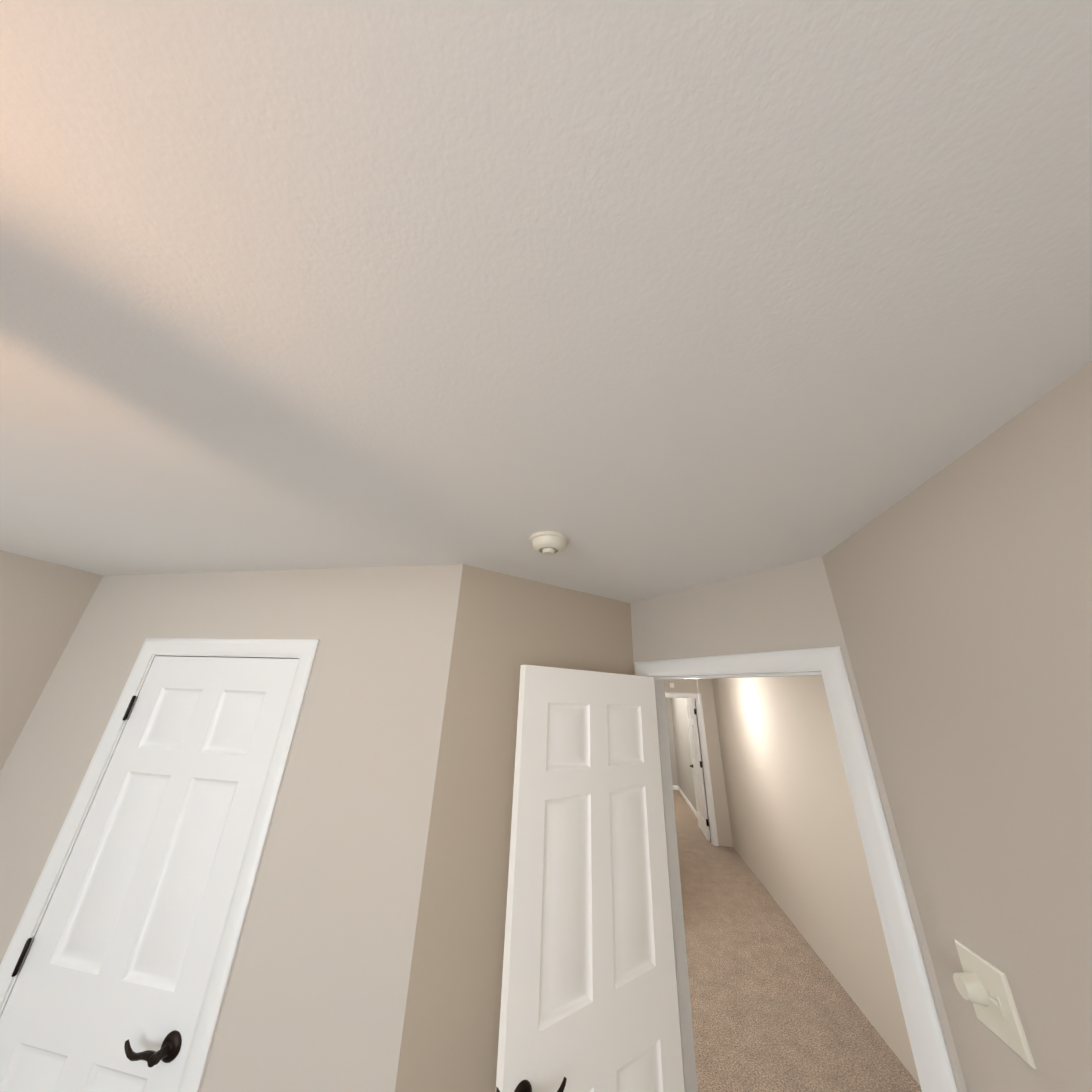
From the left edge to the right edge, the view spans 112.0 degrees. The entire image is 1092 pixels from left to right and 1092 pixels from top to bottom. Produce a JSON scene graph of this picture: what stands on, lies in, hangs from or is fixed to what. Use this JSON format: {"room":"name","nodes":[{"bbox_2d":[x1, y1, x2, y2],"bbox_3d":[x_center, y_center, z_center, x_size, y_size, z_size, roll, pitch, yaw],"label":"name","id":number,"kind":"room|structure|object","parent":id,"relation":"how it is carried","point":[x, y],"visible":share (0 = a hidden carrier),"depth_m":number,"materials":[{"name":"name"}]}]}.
{"room":"bedroom","nodes":[
{"label":"bedroom","id":0,"kind":"room"},
{"bbox_2d":[0,550,102,771],"bbox_3d":[-2.775,0.531,-0.295,0.120,2.440,4.140,-2,-23,10],"label":"wall","id":1,"kind":"structure","parent":0,"point":[43,605],"depth_m":1.68,"materials":[{"name":"beige paint"}]},
{"bbox_2d":[0,564,462,1091],"bbox_3d":[-1.426,1.266,1.341,2.120,2.440,0.120,-2,-23,10],"label":"wall","id":2,"kind":"structure","parent":0,"point":[315,1000],"depth_m":1.34,"materials":[{"name":"beige paint"}]},
{"bbox_2d":[0,656,298,1091],"bbox_3d":[-1.443,1.417,1.204,0.767,2.030,0.092,-2,-23,10],"label":"closet door","id":3,"kind":"structure","parent":2,"relation":"in","point":[108,991],"depth_m":1.30,"materials":[{"name":"white painted wood"},{"name":"oil rubbed bronze"}]},
{"bbox_2d":[0,638,319,1091],"bbox_3d":[-1.428,1.410,1.271,0.916,2.121,0.138,-2,-23,10],"label":"trim","id":4,"kind":"structure","parent":2,"relation":"attached to","point":[304,651],"depth_m":1.37,"materials":[{"name":"white wood"}]},
{"bbox_2d":[395,564,633,1091],"bbox_3d":[0.034,1.358,1.428,1.124,2.440,0.120,17,-27,-31],"label":"wall","id":5,"kind":"structure","parent":0,"point":[507,626],"depth_m":1.30,"materials":[{"name":"beige paint"}]},
{"bbox_2d":[0,0,1091,602],"bbox_3d":[0.287,1.154,4.238,5.000,0.120,14.300,-2,-23,10],"label":"ceiling","id":6,"kind":"structure","parent":0,"point":[636,300],"depth_m":0.49,"materials":[{"name":"white paint"}]},
{"bbox_2d":[529,531,567,554],"bbox_3d":[0.009,0.002,1.280,0.136,0.055,0.136,-2,-23,10],"label":"smoke detector","id":7,"kind":"object","parent":6,"relation":"attached to","point":[548,542],"visible":1,"depth_m":1.24,"materials":[{"name":"beige plastic"}]},
{"bbox_2d":[665,697,677,785],"bbox_3d":[2.605,4.914,9.698,1.440,2.440,0.120,-2,-23,10],"label":"wall","id":8,"kind":"structure","parent":0,"point":[668,702],"depth_m":9.45,"materials":[{"name":"grey paint"}]},
{"bbox_2d":[670,698,709,829],"bbox_3d":[3.026,4.156,7.846,0.120,2.440,3.900,-2,-23,10],"label":"wall","id":9,"kind":"structure","parent":0,"point":[680,752],"depth_m":8.08,"materials":[{"name":"grey paint"}]},
{"bbox_2d":[678,786,710,838],"bbox_3d":[2.918,5.238,7.396,0.014,0.089,3.680,-2,-23,10],"label":"baseboard","id":10,"kind":"structure","parent":9,"relation":"attached to","point":[690,805],"depth_m":7.57,"materials":[{"name":"white wood"}]},
{"bbox_2d":[664,679,732,846],"bbox_3d":[2.301,3.395,6.094,1.490,2.440,0.120,-2,-23,10],"label":"wall","id":11,"kind":"structure","parent":0,"point":[704,688],"depth_m":5.98,"materials":[{"name":"beige paint"}]},
{"bbox_2d":[665,692,718,845],"bbox_3d":[2.180,3.543,6.046,0.916,2.121,0.138,-2,-23,10],"label":"door frame","id":12,"kind":"structure","parent":11,"relation":"attached to","point":[708,788],"depth_m":5.95,"materials":[{"name":"white wood"}]},
{"bbox_2d":[686,698,709,840],"bbox_3d":[2.588,3.737,6.385,0.110,2.030,0.767,-2,-23,10],"label":"hall door","id":13,"kind":"structure","parent":11,"relation":"in","point":[701,806],"depth_m":6.27,"materials":[{"name":"white wood"}]},
{"bbox_2d":[673,790,921,1091],"bbox_3d":[0.197,3.506,3.255,5.000,0.100,14.300,-2,-23,10],"label":"floor","id":14,"kind":"structure","parent":0,"point":[774,1007],"depth_m":2.63,"materials":[{"name":"carpet"}]},
{"bbox_2d":[630,557,966,1091],"bbox_3d":[0.730,1.331,1.301,0.120,2.440,1.117,17,-27,-31],"label":"wall","id":15,"kind":"structure","parent":0,"point":[789,607],"depth_m":1.47,"materials":[{"name":"beige paint"}]},
{"bbox_2d":[496,665,684,1091],"bbox_3d":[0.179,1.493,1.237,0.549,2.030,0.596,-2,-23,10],"label":"entry door","id":16,"kind":"structure","parent":15,"relation":"in","point":[589,999],"depth_m":1.30,"materials":[{"name":"white painted wood"},{"name":"oil rubbed bronze"}]},
{"bbox_2d":[634,646,958,1091],"bbox_3d":[0.744,1.468,1.213,0.156,2.121,0.916,17,-27,-31],"label":"door frame","id":17,"kind":"structure","parent":15,"relation":"attached to","point":[933,1063],"depth_m":1.15,"materials":[{"name":"white wood"}]},
{"bbox_2d":[711,676,920,1086],"bbox_3d":[2.337,2.193,3.216,0.120,2.440,6.000,-2,-23,10],"label":"wall","id":18,"kind":"structure","parent":0,"point":[797,843],"depth_m":3.21,"materials":[{"name":"beige paint"}]},
{"bbox_2d":[822,361,1091,1091],"bbox_3d":[0.661,0.389,-0.945,0.120,2.440,4.110,-2,-23,10],"label":"wall","id":19,"kind":"structure","parent":0,"point":[961,588],"depth_m":0.74,"materials":[{"name":"beige paint"}]},
{"bbox_2d":[953,939,1035,1068],"bbox_3d":[0.921,0.953,0.780,0.041,0.132,0.120,-2,-23,10],"label":"light switch","id":20,"kind":"object","parent":19,"relation":"attached to","point":[982,985],"visible":1,"depth_m":0.77,"materials":[{"name":"beige plastic"}]}
]}

